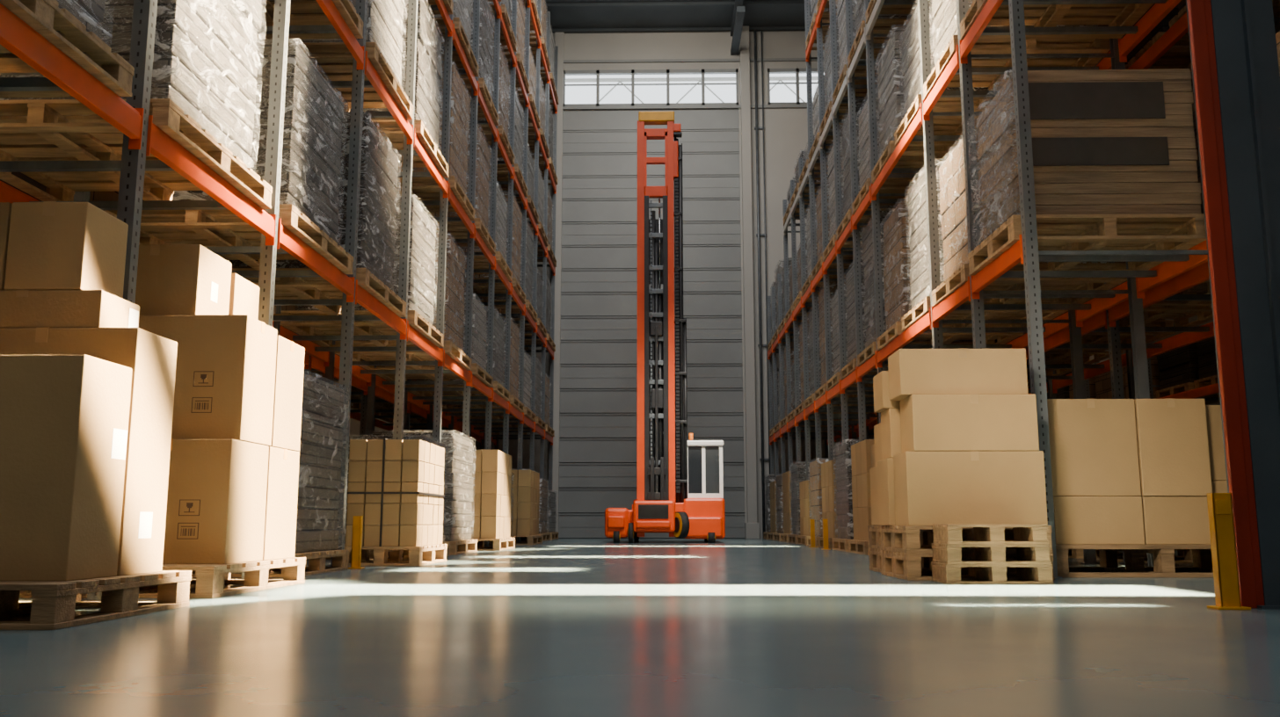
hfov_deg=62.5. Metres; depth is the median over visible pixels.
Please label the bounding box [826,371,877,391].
wooden pallet
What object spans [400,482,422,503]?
cardboard box
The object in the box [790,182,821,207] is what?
wooden pallet
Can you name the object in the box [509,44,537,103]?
load
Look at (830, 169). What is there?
load
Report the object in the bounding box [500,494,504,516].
cardboard box
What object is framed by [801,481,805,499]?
cardboard box
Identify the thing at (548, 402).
load
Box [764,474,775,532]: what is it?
load
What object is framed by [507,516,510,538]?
cardboard box
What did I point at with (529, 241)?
load
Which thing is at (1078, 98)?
stack
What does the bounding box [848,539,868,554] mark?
wooden pallet
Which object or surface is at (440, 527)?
cardboard box
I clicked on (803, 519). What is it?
cardboard box
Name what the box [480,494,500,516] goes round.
cardboard box
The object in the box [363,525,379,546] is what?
cardboard box
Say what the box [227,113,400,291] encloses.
load
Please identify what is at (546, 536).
wooden pallet
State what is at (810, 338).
load
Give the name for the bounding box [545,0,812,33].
ceiling
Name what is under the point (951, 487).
cardboard box
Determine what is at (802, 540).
wooden pallet
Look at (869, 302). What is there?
load
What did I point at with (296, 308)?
stack
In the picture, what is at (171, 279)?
cardboard box
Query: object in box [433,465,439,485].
cardboard box
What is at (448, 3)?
wooden pallet
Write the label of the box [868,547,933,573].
wooden pallet
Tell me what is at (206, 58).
load
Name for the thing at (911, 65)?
load
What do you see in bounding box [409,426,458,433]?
wooden pallet
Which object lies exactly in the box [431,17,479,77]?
wooden pallet
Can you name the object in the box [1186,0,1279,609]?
column
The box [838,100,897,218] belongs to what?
load
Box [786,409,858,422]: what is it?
wooden pallet
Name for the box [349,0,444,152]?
load
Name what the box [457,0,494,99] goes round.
load
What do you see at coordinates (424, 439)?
load
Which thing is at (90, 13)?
load
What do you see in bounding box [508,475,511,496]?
cardboard box
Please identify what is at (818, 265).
wooden pallet
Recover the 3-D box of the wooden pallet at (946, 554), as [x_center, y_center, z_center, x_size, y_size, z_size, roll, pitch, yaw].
[2.377,1.325,7.170,0.680,0.130,0.390,0,-9,1]
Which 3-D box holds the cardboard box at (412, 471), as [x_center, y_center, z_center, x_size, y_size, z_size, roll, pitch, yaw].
[-2.181,1.089,10.139,0.159,0.199,0.229,0,-9,1]
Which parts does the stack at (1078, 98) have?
panel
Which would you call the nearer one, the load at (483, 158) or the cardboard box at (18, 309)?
the cardboard box at (18, 309)
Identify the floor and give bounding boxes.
[0,538,1279,716]
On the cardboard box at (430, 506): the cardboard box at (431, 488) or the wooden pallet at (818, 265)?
the cardboard box at (431, 488)
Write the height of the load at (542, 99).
1.416 m
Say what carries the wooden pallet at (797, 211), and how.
on the rack at (790, 425)
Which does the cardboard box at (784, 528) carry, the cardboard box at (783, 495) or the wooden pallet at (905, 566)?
the cardboard box at (783, 495)
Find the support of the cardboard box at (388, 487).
on the cardboard box at (391, 512)
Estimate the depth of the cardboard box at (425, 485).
10.34 m
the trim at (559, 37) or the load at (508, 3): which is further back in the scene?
the trim at (559, 37)
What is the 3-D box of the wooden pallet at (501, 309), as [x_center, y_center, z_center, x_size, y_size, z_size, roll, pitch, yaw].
[-3.049,-1.016,22.673,1.510,0.160,1.580,0,-9,1]
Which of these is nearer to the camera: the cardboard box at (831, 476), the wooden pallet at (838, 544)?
the wooden pallet at (838, 544)
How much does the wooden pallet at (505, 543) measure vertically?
0.170 m
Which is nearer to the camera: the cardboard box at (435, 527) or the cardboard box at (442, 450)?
the cardboard box at (435, 527)
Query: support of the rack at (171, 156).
on the floor
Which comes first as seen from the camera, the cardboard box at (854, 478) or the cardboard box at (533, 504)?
the cardboard box at (854, 478)
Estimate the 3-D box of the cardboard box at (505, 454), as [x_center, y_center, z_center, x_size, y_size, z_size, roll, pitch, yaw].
[-2.189,1.644,16.431,0.225,0.322,0.358,0,-9,1]
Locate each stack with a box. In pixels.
[0,172,46,201]
[46,187,118,201]
[280,305,295,333]
[294,305,322,347]
[967,68,1193,171]
[970,127,1198,210]
[972,171,1201,247]
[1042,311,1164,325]
[1046,370,1071,399]
[1069,373,1097,399]
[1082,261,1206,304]
[1094,359,1126,399]
[1098,24,1110,60]
[1124,353,1181,399]
[1145,232,1187,262]
[1157,332,1199,389]
[1191,29,1279,213]
[1275,30,1279,75]
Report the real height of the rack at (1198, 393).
7.000 m
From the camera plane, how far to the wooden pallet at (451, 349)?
14.66 m
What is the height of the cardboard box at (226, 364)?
0.748 m
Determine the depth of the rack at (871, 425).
23.00 m
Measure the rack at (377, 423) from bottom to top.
13.000 m
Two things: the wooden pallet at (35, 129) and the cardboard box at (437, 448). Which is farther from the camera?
the cardboard box at (437, 448)
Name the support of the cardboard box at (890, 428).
on the cardboard box at (885, 469)
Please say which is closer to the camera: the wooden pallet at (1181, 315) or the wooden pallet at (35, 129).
the wooden pallet at (35, 129)
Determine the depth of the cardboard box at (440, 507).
11.02 m
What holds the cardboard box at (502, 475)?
on the cardboard box at (502, 498)
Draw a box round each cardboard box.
[0,202,11,290]
[0,290,139,327]
[0,327,177,576]
[0,354,132,581]
[3,201,128,298]
[134,244,231,315]
[138,314,277,445]
[162,438,269,564]
[228,273,259,319]
[262,446,299,560]
[268,334,305,451]
[345,525,364,546]
[346,503,365,524]
[347,482,366,503]
[348,460,367,482]
[349,439,367,461]
[363,503,380,524]
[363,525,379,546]
[365,460,385,482]
[365,482,381,503]
[366,439,385,460]
[381,525,399,546]
[382,503,400,524]
[383,482,401,503]
[384,460,403,482]
[385,439,403,461]
[399,525,421,546]
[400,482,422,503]
[400,503,422,524]
[401,460,423,482]
[402,439,424,461]
[412,524,433,545]
[421,462,429,483]
[421,504,428,524]
[421,525,427,545]
[422,442,429,463]
[422,483,429,504]
[427,464,434,484]
[428,484,434,504]
[428,504,433,524]
[429,443,435,465]
[432,485,438,505]
[432,505,438,524]
[432,524,437,545]
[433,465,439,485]
[434,445,440,465]
[436,524,443,545]
[437,466,443,486]
[437,486,443,505]
[437,505,443,524]
[439,446,444,466]
[467,494,481,516]
[471,472,481,494]
[471,516,480,538]
[472,450,482,472]
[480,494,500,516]
[480,516,500,538]
[481,450,501,472]
[481,472,501,494]
[499,516,503,538]
[500,473,504,494]
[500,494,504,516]
[501,451,504,473]
[502,474,508,495]
[502,516,507,538]
[503,495,508,516]
[504,453,508,474]
[507,454,511,476]
[507,495,510,516]
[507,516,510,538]
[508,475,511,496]
[510,502,517,519]
[510,519,516,536]
[511,470,518,486]
[511,486,517,502]
[516,502,532,519]
[516,519,532,536]
[517,470,532,487]
[517,486,532,502]
[531,519,534,535]
[532,471,535,487]
[532,487,535,503]
[532,503,534,519]
[534,487,537,503]
[534,503,537,519]
[534,519,537,535]
[535,472,538,487]
[537,472,539,488]
[537,488,539,503]
[537,503,538,519]
[537,519,538,535]
[770,481,773,499]
[770,499,771,516]
[770,516,771,532]
[771,499,773,516]
[771,516,773,532]
[772,480,776,498]
[772,498,777,516]
[773,516,777,532]
[782,472,785,493]
[782,493,785,513]
[783,513,785,533]
[784,472,786,493]
[785,493,787,513]
[785,513,787,534]
[786,471,791,492]
[786,492,792,513]
[787,513,793,534]
[799,481,802,500]
[800,500,802,517]
[800,517,803,535]
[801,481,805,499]
[802,499,805,517]
[802,517,806,535]
[804,480,811,499]
[805,498,812,517]
[805,517,811,536]
[821,463,825,487]
[821,487,825,512]
[821,512,826,526]
[824,461,829,487]
[824,487,829,512]
[825,512,829,538]
[828,459,837,487]
[829,486,837,512]
[829,512,844,538]
[850,443,856,476]
[851,475,858,508]
[852,508,858,540]
[855,442,861,475]
[856,474,863,508]
[858,508,863,540]
[860,439,874,474]
[861,472,871,507]
[862,507,871,541]
[869,466,879,525]
[870,444,875,467]
[872,370,900,412]
[873,422,881,466]
[877,458,895,525]
[880,407,901,459]
[887,348,1028,400]
[893,450,1047,525]
[899,393,1039,452]
[1047,399,1141,496]
[1053,496,1144,545]
[1134,398,1212,496]
[1141,496,1210,545]
[1205,405,1226,480]
[1211,480,1227,493]
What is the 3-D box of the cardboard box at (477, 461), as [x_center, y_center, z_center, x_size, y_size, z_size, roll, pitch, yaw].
[-2.444,1.530,15.700,0.226,0.322,0.358,0,-9,1]
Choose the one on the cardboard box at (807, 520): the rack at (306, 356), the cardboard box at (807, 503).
the cardboard box at (807, 503)
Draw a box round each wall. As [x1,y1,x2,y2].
[349,30,1109,538]
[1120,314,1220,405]
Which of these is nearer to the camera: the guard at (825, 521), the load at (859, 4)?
the load at (859, 4)
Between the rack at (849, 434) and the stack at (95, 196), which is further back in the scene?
the rack at (849, 434)
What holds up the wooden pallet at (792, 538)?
on the floor
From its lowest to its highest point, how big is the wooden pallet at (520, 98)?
0.160 m
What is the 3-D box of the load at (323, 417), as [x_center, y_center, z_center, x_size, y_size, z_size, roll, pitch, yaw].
[-3.242,0.864,8.648,1.313,1.416,1.265,0,-9,1]
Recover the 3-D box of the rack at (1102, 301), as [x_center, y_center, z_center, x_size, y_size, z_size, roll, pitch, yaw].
[3.750,-4.646,10.775,1.560,13.300,1.398,0,-9,1]
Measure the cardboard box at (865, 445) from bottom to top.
0.430 m
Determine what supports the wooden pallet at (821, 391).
on the rack at (820, 402)
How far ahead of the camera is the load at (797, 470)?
20.73 m
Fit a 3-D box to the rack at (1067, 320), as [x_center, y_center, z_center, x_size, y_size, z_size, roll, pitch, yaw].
[3.792,-4.322,12.849,1.560,13.300,2.798,0,-9,1]
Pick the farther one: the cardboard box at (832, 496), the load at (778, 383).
the load at (778, 383)
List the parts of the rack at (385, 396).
upright frame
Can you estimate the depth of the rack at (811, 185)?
19.73 m
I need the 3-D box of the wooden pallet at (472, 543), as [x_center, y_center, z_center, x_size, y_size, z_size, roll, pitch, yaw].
[-2.913,2.519,14.117,1.200,0.170,1.610,0,-9,1]
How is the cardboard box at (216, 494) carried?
on the wooden pallet at (210, 579)
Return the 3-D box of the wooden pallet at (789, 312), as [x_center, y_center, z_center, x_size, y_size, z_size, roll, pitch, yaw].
[3.969,-0.964,23.008,1.470,0.160,1.180,0,-9,1]
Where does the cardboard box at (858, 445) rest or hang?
on the cardboard box at (859, 477)
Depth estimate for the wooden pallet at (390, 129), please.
12.66 m
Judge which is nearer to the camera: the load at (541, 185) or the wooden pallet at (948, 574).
the wooden pallet at (948, 574)
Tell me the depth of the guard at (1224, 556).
4.97 m
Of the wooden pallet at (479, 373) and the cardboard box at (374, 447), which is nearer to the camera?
the cardboard box at (374, 447)
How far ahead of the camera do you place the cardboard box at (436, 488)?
10.82 m
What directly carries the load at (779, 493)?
on the wooden pallet
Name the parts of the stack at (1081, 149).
panel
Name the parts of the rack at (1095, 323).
upright frame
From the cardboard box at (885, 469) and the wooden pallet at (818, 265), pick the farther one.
the wooden pallet at (818, 265)
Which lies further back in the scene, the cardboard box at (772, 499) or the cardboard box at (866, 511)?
the cardboard box at (772, 499)
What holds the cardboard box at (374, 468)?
on the cardboard box at (370, 487)
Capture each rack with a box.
[0,0,276,601]
[0,3,144,149]
[73,0,364,579]
[261,0,413,567]
[273,0,452,559]
[295,333,367,394]
[304,353,309,369]
[324,0,478,443]
[349,379,433,431]
[350,360,410,436]
[365,0,500,438]
[373,418,462,433]
[403,1,516,546]
[426,0,530,454]
[448,0,540,542]
[457,432,481,445]
[469,0,549,471]
[480,11,557,479]
[494,45,558,491]
[766,296,828,475]
[767,286,836,480]
[771,273,842,474]
[778,199,856,471]
[783,180,869,462]
[790,157,879,480]
[799,0,873,460]
[805,0,873,461]
[815,0,873,527]
[832,0,877,442]
[839,432,874,443]
[847,0,908,423]
[857,420,877,436]
[865,0,1099,564]
[922,0,1153,567]
[959,0,1229,578]
[1014,319,1135,399]
[1025,24,1214,564]
[1027,370,1056,399]
[1084,334,1154,399]
[1108,12,1279,327]
[1147,342,1159,399]
[1156,383,1220,400]
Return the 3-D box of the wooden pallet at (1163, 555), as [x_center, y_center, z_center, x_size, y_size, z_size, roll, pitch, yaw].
[3.922,1.588,8.368,1.660,0.240,1.140,0,-9,1]
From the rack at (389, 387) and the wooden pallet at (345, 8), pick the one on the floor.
the rack at (389, 387)
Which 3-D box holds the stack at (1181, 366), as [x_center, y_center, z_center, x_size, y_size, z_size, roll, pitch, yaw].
[9.919,0.051,18.467,1.184,0.895,1.108,0,-9,1]
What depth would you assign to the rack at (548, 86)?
26.15 m
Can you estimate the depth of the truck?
21.57 m
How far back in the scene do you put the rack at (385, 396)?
17.03 m
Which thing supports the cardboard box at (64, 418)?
on the wooden pallet at (53, 605)
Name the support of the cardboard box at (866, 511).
on the wooden pallet at (856, 547)
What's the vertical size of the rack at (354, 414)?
13.000 m
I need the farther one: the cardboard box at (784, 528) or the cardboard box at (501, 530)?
the cardboard box at (784, 528)
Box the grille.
[638,504,668,518]
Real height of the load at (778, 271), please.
1.715 m
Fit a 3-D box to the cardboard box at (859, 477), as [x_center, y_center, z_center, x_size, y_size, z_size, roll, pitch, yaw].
[3.119,1.772,14.085,0.374,0.430,0.360,0,-9,1]
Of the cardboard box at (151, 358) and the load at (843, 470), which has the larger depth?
the load at (843, 470)
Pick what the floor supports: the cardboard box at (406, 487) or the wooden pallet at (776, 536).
the wooden pallet at (776, 536)
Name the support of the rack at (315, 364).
on the floor
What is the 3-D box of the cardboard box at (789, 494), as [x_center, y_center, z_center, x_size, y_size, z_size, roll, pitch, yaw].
[3.280,3.008,22.015,0.380,0.430,0.366,0,-9,1]
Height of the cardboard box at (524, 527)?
0.297 m
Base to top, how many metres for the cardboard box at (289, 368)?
0.718 m
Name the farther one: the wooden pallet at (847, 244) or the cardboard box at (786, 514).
the cardboard box at (786, 514)
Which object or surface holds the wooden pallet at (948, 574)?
on the floor
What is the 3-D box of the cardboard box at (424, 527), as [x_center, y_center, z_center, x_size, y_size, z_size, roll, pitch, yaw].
[-2.176,1.725,10.283,0.160,0.199,0.230,0,-9,1]
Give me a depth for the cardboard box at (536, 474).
20.36 m
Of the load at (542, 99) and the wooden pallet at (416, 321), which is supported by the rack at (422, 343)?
the wooden pallet at (416, 321)
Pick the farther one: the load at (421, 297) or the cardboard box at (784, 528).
the cardboard box at (784, 528)
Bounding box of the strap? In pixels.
[346,438,444,546]
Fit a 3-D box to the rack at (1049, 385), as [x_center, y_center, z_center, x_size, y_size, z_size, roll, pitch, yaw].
[5.704,-3.317,18.323,1.560,13.000,2.798,0,-9,1]
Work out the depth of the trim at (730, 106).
28.90 m
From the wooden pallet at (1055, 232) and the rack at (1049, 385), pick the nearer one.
the wooden pallet at (1055, 232)
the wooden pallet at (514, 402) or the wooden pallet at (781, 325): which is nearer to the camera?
the wooden pallet at (514, 402)
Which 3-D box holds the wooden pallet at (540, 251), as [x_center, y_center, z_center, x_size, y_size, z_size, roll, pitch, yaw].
[-2.969,-2.620,26.991,1.510,0.160,1.700,0,-9,1]
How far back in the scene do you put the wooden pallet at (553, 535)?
25.78 m
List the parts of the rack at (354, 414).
upright frame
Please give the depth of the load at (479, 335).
16.47 m
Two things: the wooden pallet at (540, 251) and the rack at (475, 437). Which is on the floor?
the rack at (475, 437)
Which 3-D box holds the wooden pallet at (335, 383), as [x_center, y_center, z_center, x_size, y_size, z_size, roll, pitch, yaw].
[-5.007,0.403,17.298,1.300,0.160,1.200,0,-9,1]
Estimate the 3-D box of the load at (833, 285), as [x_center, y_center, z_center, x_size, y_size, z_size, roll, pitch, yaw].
[3.885,-0.384,18.662,1.311,1.816,1.112,0,-9,1]
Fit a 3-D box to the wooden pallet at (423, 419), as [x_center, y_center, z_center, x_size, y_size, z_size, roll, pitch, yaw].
[-4.866,1.481,24.213,1.300,0.160,1.200,0,-9,1]
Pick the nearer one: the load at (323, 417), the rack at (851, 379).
the load at (323, 417)
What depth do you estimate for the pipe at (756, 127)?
28.04 m
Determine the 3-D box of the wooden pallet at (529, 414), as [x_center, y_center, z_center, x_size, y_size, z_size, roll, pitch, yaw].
[-3.049,1.187,22.329,1.510,0.160,1.580,0,-9,1]
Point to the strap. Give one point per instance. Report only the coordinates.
(383, 450)
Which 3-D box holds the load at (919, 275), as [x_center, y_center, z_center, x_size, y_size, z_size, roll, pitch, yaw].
[3.744,-1.314,11.724,1.312,1.516,1.114,0,-9,1]
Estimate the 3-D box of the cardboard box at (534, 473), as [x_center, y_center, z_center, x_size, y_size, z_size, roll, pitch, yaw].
[-2.118,2.283,19.962,0.234,0.297,0.366,0,-9,1]
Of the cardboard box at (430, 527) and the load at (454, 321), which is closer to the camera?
the cardboard box at (430, 527)
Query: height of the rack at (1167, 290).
13.000 m
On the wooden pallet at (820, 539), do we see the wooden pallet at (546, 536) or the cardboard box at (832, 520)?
the cardboard box at (832, 520)
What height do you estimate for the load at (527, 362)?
1.216 m
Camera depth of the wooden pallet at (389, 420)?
22.84 m
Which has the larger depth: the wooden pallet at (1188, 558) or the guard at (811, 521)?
the guard at (811, 521)
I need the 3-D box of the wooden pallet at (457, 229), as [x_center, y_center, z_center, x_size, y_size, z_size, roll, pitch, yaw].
[-3.168,-1.931,16.805,1.510,0.160,1.580,0,-9,1]
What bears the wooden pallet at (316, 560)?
on the floor
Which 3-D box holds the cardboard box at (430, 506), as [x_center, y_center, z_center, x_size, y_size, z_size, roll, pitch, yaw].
[-2.171,1.562,10.551,0.155,0.199,0.225,0,-9,1]
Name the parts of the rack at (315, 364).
upright frame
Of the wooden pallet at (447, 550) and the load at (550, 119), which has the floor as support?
the wooden pallet at (447, 550)
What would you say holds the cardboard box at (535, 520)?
on the wooden pallet at (532, 540)
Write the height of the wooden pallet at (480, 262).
0.160 m
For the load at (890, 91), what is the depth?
13.26 m
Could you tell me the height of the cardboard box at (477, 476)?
0.322 m
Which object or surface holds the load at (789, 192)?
on the wooden pallet at (797, 211)
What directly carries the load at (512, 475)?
on the wooden pallet at (490, 545)
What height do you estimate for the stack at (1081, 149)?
0.366 m
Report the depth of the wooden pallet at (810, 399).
19.67 m
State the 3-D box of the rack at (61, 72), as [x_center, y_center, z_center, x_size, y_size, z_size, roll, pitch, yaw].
[-3.462,-5.491,5.354,1.560,13.300,1.978,0,-9,1]
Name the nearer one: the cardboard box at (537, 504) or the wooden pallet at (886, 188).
the wooden pallet at (886, 188)
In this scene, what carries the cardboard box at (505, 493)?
on the cardboard box at (505, 497)
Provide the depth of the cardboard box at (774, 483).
24.73 m
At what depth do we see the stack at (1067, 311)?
12.48 m
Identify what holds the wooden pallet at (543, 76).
on the rack at (548, 86)
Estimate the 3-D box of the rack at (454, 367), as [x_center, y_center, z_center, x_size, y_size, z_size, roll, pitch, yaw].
[-3.263,-3.966,15.134,1.560,13.300,1.978,0,-9,1]
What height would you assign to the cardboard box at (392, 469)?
0.199 m
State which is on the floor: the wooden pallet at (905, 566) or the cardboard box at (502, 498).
the wooden pallet at (905, 566)
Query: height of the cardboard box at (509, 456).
0.322 m
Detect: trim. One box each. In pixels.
[550,58,824,109]
[552,32,564,532]
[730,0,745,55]
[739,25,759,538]
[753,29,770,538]
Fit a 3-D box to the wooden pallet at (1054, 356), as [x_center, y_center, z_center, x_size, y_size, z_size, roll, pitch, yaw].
[5.635,-0.061,14.320,1.300,0.160,1.200,0,-9,1]
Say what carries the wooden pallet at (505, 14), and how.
on the rack at (419, 402)
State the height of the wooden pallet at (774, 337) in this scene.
0.160 m
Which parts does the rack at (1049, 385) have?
upright frame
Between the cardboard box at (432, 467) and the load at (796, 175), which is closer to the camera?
the cardboard box at (432, 467)
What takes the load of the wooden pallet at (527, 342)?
on the rack at (548, 86)
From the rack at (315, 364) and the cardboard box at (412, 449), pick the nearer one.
the cardboard box at (412, 449)
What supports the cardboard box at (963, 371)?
on the cardboard box at (971, 422)
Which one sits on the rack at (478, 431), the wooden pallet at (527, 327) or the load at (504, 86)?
the wooden pallet at (527, 327)
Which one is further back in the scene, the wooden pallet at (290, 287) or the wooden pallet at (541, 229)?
the wooden pallet at (541, 229)
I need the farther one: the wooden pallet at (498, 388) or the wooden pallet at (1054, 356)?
the wooden pallet at (498, 388)
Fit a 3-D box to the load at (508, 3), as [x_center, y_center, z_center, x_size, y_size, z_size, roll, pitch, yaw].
[-3.128,-6.841,19.634,1.356,1.415,1.305,0,-9,1]
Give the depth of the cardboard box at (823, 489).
17.25 m
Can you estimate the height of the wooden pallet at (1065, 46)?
0.160 m
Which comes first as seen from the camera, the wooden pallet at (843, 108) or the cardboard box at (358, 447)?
the cardboard box at (358, 447)
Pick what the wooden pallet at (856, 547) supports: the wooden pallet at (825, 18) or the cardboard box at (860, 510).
the cardboard box at (860, 510)
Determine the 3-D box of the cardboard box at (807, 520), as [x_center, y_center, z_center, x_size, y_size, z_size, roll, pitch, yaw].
[3.224,3.054,19.174,0.376,0.330,0.362,0,-9,1]
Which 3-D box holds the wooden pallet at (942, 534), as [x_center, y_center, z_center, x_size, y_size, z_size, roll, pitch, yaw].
[2.377,1.197,7.190,0.660,0.130,0.390,0,-9,1]
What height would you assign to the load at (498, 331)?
1.316 m
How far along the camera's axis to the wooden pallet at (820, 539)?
16.75 m
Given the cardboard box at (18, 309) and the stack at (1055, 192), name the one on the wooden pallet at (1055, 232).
the stack at (1055, 192)
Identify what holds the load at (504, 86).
on the wooden pallet at (488, 133)
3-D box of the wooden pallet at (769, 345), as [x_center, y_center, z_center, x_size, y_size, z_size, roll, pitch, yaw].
[4.050,-0.340,27.009,1.470,0.160,0.880,0,-9,1]
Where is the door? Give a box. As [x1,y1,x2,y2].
[558,109,745,538]
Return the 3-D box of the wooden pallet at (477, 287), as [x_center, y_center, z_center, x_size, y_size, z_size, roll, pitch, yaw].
[-3.089,-1.321,20.717,1.510,0.160,1.580,0,-9,1]
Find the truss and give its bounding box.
[565,76,817,103]
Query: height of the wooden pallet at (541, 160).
0.160 m
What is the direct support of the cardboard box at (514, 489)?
on the cardboard box at (514, 505)
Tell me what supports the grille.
attached to the truck
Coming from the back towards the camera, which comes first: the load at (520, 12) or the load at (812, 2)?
the load at (520, 12)
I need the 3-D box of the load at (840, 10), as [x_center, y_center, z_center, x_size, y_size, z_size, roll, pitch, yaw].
[3.828,-5.192,16.579,1.312,1.715,1.114,0,-9,1]
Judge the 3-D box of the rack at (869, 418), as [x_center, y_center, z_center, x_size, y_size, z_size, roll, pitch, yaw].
[3.975,-0.155,21.408,1.560,7.700,1.398,0,-9,1]
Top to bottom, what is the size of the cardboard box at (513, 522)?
0.297 m
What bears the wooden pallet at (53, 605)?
on the floor
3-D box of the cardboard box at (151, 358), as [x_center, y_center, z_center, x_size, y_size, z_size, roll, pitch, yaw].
[-2.711,0.437,4.907,0.882,1.108,0.403,0,-9,1]
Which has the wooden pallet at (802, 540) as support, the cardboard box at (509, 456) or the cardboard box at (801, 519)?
the cardboard box at (801, 519)
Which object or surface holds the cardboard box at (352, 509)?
on the cardboard box at (349, 528)
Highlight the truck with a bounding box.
[604,111,725,543]
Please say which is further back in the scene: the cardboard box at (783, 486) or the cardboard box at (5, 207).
the cardboard box at (783, 486)
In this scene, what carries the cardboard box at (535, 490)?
on the cardboard box at (535, 505)
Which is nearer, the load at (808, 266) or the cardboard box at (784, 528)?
the load at (808, 266)
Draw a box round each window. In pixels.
[563,68,738,106]
[767,67,825,104]
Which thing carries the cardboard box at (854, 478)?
on the cardboard box at (854, 510)
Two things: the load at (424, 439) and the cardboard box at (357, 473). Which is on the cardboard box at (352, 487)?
the cardboard box at (357, 473)
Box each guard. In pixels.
[348,516,364,569]
[808,519,817,547]
[821,519,830,549]
[1207,493,1250,610]
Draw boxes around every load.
[0,0,112,53]
[0,0,265,167]
[142,38,348,242]
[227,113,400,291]
[256,0,407,100]
[269,0,352,14]
[294,370,349,553]
[297,194,439,326]
[329,435,448,544]
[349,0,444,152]
[353,233,467,350]
[372,430,476,541]
[397,61,471,196]
[416,306,506,386]
[423,294,488,370]
[427,123,492,235]
[431,0,473,62]
[442,318,520,399]
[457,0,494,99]
[458,182,509,261]
[459,350,532,410]
[463,194,523,285]
[468,43,510,138]
[475,221,533,305]
[476,356,542,419]
[487,0,512,40]
[490,89,524,178]
[500,0,526,67]
[500,144,535,202]
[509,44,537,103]
[510,271,544,320]
[510,474,514,536]
[523,0,547,63]
[524,275,552,335]
[526,167,545,228]
[528,74,546,138]
[530,103,554,161]
[535,21,555,85]
[537,189,553,248]
[538,478,548,533]
[539,372,551,426]
[546,489,557,532]
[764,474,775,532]
[770,281,799,339]
[771,368,778,428]
[774,261,784,329]
[775,474,783,533]
[776,368,785,422]
[780,258,792,320]
[782,341,799,416]
[786,177,809,207]
[787,258,798,306]
[789,461,806,535]
[790,360,801,411]
[793,151,821,188]
[796,239,807,293]
[797,318,810,403]
[802,135,828,167]
[804,198,818,280]
[807,305,821,395]
[807,458,836,537]
[809,0,836,23]
[812,74,842,138]
[814,180,863,259]
[816,281,846,385]
[821,16,867,111]
[826,135,862,240]
[829,286,877,376]
[833,439,858,539]
[835,0,879,76]
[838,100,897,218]
[843,256,866,363]
[851,0,912,38]
[855,87,919,189]
[858,208,973,348]
[874,26,906,160]
[880,200,1010,330]
[899,0,988,117]
[904,160,945,308]
[929,0,1094,65]
[936,130,1109,281]
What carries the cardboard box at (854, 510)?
on the wooden pallet at (856, 547)
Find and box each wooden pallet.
[0,0,134,97]
[0,98,272,209]
[0,570,191,630]
[19,557,305,598]
[102,203,353,274]
[191,550,349,577]
[231,268,406,317]
[256,0,363,39]
[280,310,443,347]
[298,42,413,120]
[309,370,322,378]
[310,373,361,392]
[325,542,450,559]
[334,340,472,370]
[344,544,447,566]
[371,119,448,177]
[376,363,493,387]
[378,412,433,423]
[396,175,475,220]
[407,381,510,401]
[409,418,446,428]
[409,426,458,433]
[424,0,453,14]
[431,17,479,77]
[433,218,495,254]
[433,395,523,413]
[442,539,477,555]
[454,407,536,421]
[457,536,516,546]
[457,538,515,551]
[461,78,498,125]
[461,251,512,281]
[464,277,526,303]
[471,416,545,429]
[477,299,537,321]
[478,125,515,164]
[487,4,516,51]
[488,163,528,196]
[488,535,542,545]
[491,424,554,436]
[502,53,530,94]
[510,318,546,337]
[514,195,538,223]
[516,94,540,128]
[518,334,555,351]
[521,0,541,36]
[521,532,550,541]
[522,128,549,158]
[523,36,550,72]
[529,221,548,246]
[531,157,557,184]
[537,244,556,267]
[539,72,559,104]
[550,532,558,539]
[763,532,767,539]
[767,339,785,351]
[767,532,778,540]
[769,428,827,436]
[771,329,799,344]
[773,422,839,433]
[773,533,780,541]
[778,318,801,334]
[779,416,850,428]
[780,533,788,542]
[783,203,809,225]
[785,305,812,323]
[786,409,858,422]
[787,534,797,544]
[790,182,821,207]
[792,290,820,311]
[794,402,873,416]
[796,535,807,545]
[799,159,828,187]
[801,275,845,297]
[804,393,873,408]
[805,13,837,50]
[807,536,818,547]
[808,132,833,163]
[811,255,862,280]
[814,383,867,400]
[815,0,837,15]
[818,537,838,549]
[819,101,848,136]
[822,234,862,261]
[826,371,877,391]
[831,538,848,552]
[832,64,878,104]
[836,208,895,239]
[840,358,887,379]
[847,20,908,67]
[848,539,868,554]
[851,177,917,214]
[857,341,973,366]
[865,0,917,23]
[867,525,933,549]
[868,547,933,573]
[871,140,954,183]
[876,321,1023,350]
[880,525,1053,553]
[880,550,1054,581]
[894,94,992,146]
[901,296,1068,331]
[923,35,1110,100]
[930,562,1054,584]
[931,262,1127,306]
[931,543,1050,564]
[932,524,1047,544]
[960,0,1153,40]
[967,213,1206,276]
[1026,341,1122,364]
[1026,357,1071,376]
[1026,371,1030,387]
[1055,545,1213,577]
[1068,549,1122,553]
[1068,549,1184,559]
[1095,549,1192,563]
[1120,300,1213,327]
[1125,31,1192,79]
[1127,392,1220,405]
[1150,279,1211,305]
[1155,382,1219,399]
[1168,0,1279,37]
[1193,374,1218,388]

